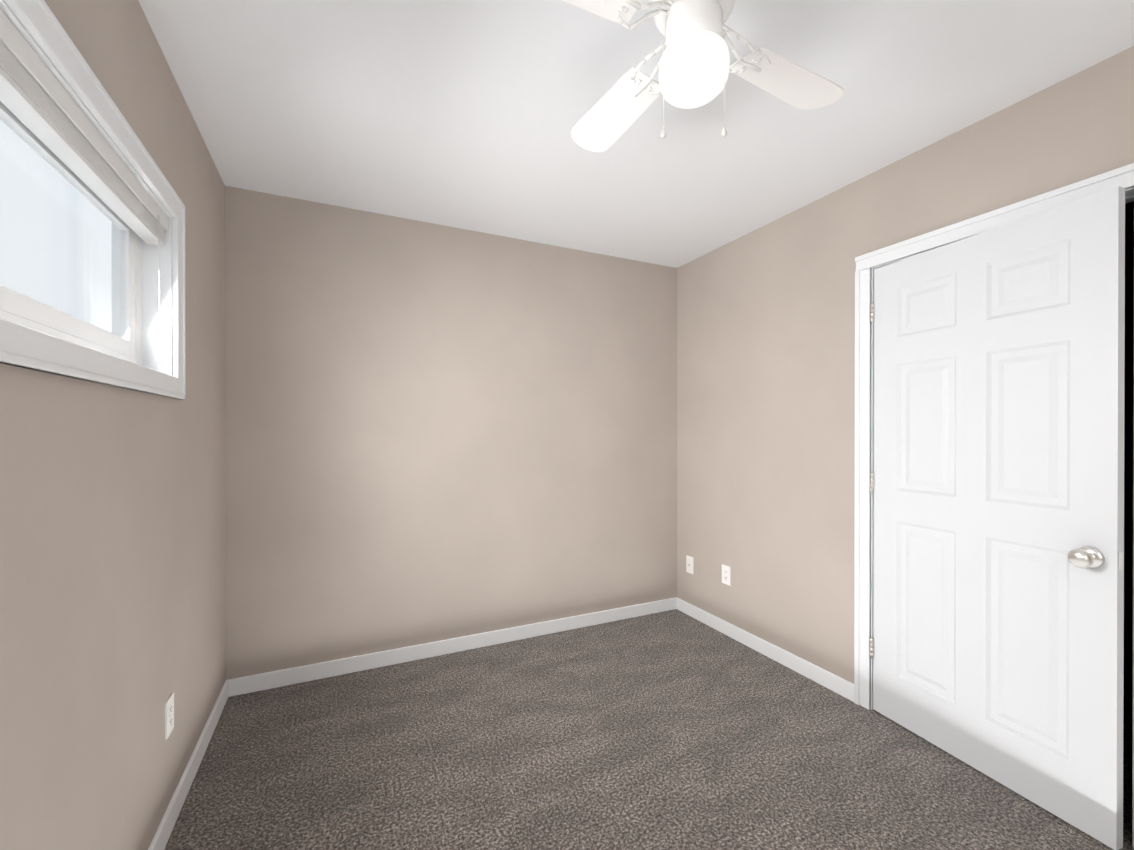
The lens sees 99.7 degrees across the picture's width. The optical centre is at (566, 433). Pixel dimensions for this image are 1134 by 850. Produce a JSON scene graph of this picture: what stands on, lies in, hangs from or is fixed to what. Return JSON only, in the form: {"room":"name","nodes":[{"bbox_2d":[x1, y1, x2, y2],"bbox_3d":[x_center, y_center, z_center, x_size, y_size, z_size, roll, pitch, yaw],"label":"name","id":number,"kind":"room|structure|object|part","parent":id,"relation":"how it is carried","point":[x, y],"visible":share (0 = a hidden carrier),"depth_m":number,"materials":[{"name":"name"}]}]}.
{"room":"empty bedroom","nodes":[
{"label":"empty bedroom","id":0,"kind":"room"},
{"bbox_2d":[0,0,225,849],"bbox_3d":[-0.900,0.043,0.579,0.140,2.440,3.710,0,0,-25],"label":"wall","id":1,"kind":"structure","parent":0,"point":[112,579],"depth_m":1.18,"materials":[{"name":"beige paint"}]},
{"bbox_2d":[0,0,172,375],"bbox_3d":[-1.013,-0.443,0.817,0.140,0.539,1.599,0,0,-25],"label":"window reveal","id":2,"kind":"object","parent":1,"relation":"in","point":[150,321],"visible":0.15,"depth_m":1.54,"materials":[{"name":"white"}]},
{"bbox_2d":[0,9,167,230],"bbox_3d":[-0.980,-0.676,0.833,0.050,0.046,1.568,0,0,-25],"label":"blind headrail","id":3,"kind":"object","parent":2,"relation":"attached to","point":[15,42],"visible":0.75,"depth_m":0.99,"materials":[{"name":"white plastic"}]},
{"bbox_2d":[0,0,185,399],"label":"window","id":4,"kind":"structure","parent":1,"relation":"in","point":[28,102],"depth_m":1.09,"materials":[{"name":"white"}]},
{"bbox_3d":[-1.043,-0.443,0.803,0.034,0.330,1.390,0,0,-25],"label":"glass","id":5,"kind":"part","parent":4,"relation":"part of","materials":[{"name":"clear glass"}]},
{"bbox_3d":[-1.039,-0.443,0.805,0.059,0.426,1.486,0,0,-25],"label":"window sash","id":6,"kind":"part","parent":4,"relation":"part of","materials":[{"name":"white plastic"}]},
{"bbox_3d":[-1.045,-0.443,0.802,0.060,0.516,1.576,0,0,-25],"label":"frame","id":7,"kind":"part","parent":4,"relation":"part of","materials":[{"name":"white plastic"}]},
{"bbox_3d":[-1.045,-0.397,1.081,0.050,0.546,0.906,0,0,-25],"label":"blind cord","id":8,"kind":"part","parent":4,"relation":"part of","materials":[{"name":"white plastic"}]},
{"bbox_2d":[165,692,173,739],"bbox_3d":[-1.267,0.900,1.527,0.007,0.116,0.072,0,0,-25],"label":"duplex electrical outlet","id":9,"kind":"object","parent":1,"relation":"attached to","point":[169,714],"visible":1,"depth_m":1.52,"materials":[{"name":"white plastic"}]},
{"bbox_2d":[148,681,228,849],"bbox_3d":[-0.827,1.221,0.609,0.014,0.082,3.696,0,0,-25],"label":"baseboard","id":10,"kind":"structure","parent":1,"relation":"attached to","point":[159,841],"depth_m":1.68,"materials":[{"name":"white wood"}]},
{"bbox_2d":[225,186,676,679],"bbox_3d":[-0.452,0.036,2.922,2.958,2.440,0.140,0,0,-25],"label":"wall","id":11,"kind":"structure","parent":0,"point":[435,432],"depth_m":2.69,"materials":[{"name":"beige paint"}]},
{"bbox_2d":[226,597,677,696],"bbox_3d":[-0.418,1.215,2.856,2.678,0.082,0.014,0,0,-25],"label":"baseboard","id":12,"kind":"structure","parent":11,"relation":"attached to","point":[276,679],"depth_m":2.68,"materials":[{"name":"white wood"}]},
{"bbox_2d":[138,0,1133,267],"bbox_3d":[0.373,-1.229,1.179,2.958,0.100,3.990,0,0,-25],"label":"ceiling","id":13,"kind":"structure","parent":0,"point":[464,114],"depth_m":1.71,"materials":[{"name":"white paint"}]},
{"bbox_2d":[562,0,843,151],"bbox_3d":[0.313,-0.952,1.185,0.818,0.454,0.818,0,0,17],"label":"ceiling fan","id":14,"kind":"object","parent":13,"relation":"attached to","point":[694,68],"visible":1,"depth_m":1.21,"materials":[{"name":"white"}]},
{"bbox_3d":[0.313,-1.059,1.185,0.200,0.240,0.200,0,0,-25],"label":"motor","id":15,"kind":"part","parent":14,"relation":"part of","materials":[{"name":"white metal"}]},
{"bbox_3d":[0.313,-0.892,1.185,0.168,0.111,0.168,0,0,-25],"label":"globe","id":16,"kind":"part","parent":14,"relation":"part of","materials":[{"name":"white glass"}]},
{"bbox_3d":[0.313,-0.850,1.185,0.125,0.252,0.107,0,0,-25],"label":"chain","id":17,"kind":"part","parent":14,"relation":"part of","materials":[{"name":"white metal"}]},
{"bbox_2d":[164,609,1133,849],"bbox_3d":[0.920,1.290,1.446,4.168,0.060,3.990,0,0,-25],"label":"floor","id":18,"kind":"structure","parent":0,"point":[675,729],"depth_m":1.82,"materials":[{"name":"carpet"}]},
{"bbox_2d":[677,46,1133,683],"bbox_3d":[1.637,0.039,1.782,0.120,2.440,3.710,0,0,-25],"label":"wall","id":19,"kind":"structure","parent":0,"point":[765,414],"depth_m":2.48,"materials":[{"name":"beige paint"}]},
{"bbox_2d":[686,555,693,573],"bbox_3d":[0.843,0.905,3.300,0.017,0.116,0.072,0,0,-25],"label":"outlet","id":20,"kind":"object","parent":19,"relation":"attached to","point":[689,564],"visible":1,"depth_m":3.29,"materials":[{"name":"white plastic"}]},
{"bbox_2d":[722,564,730,585],"bbox_3d":[0.994,0.884,2.993,0.007,0.116,0.072,0,0,-25],"label":"duplex electrical outlet","id":21,"kind":"object","parent":19,"relation":"attached to","point":[726,574],"visible":1,"depth_m":2.98,"materials":[{"name":"white plastic"}]},
{"bbox_2d":[677,598,853,701],"bbox_3d":[1.577,1.218,1.757,0.014,0.082,3.682,0,0,-25],"label":"baseboard","id":22,"kind":"structure","parent":19,"relation":"attached to","point":[827,679],"depth_m":2.65,"materials":[{"name":"white wood"}]},
{"bbox_2d":[854,163,1133,848],"bbox_3d":[1.601,0.220,1.838,0.138,2.078,0.936,0,0,-25],"label":"door frame","id":23,"kind":"structure","parent":19,"relation":"attached to","point":[1123,176],"depth_m":2.18,"materials":[{"name":"white wood"}]},
{"bbox_2d":[870,186,1124,849],"bbox_3d":[1.533,0.255,1.811,0.177,1.992,0.792,0,0,-19],"label":"door","id":24,"kind":"structure","parent":19,"relation":"in","point":[998,560],"depth_m":1.68,"materials":[{"name":"white wood"}]},
{"bbox_3d":[1.396,0.208,2.175,0.043,1.613,0.015,0,0,-19],"label":"door hinge","id":25,"kind":"part","parent":24,"relation":"part of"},
{"bbox_3d":[1.649,0.384,1.482,0.177,0.066,0.094,0,0,-19],"label":"knob","id":26,"kind":"part","parent":24,"relation":"part of","materials":[{"name":"silver metal"}]},
{"bbox_2d":[1123,201,1133,691],"bbox_3d":[2.241,-0.002,2.118,1.260,2.520,2.960,0,0,-25],"label":"wall","id":27,"kind":"structure","parent":0,"point":[1128,445],"depth_m":2.34,"materials":[{"name":"black"}]}
]}

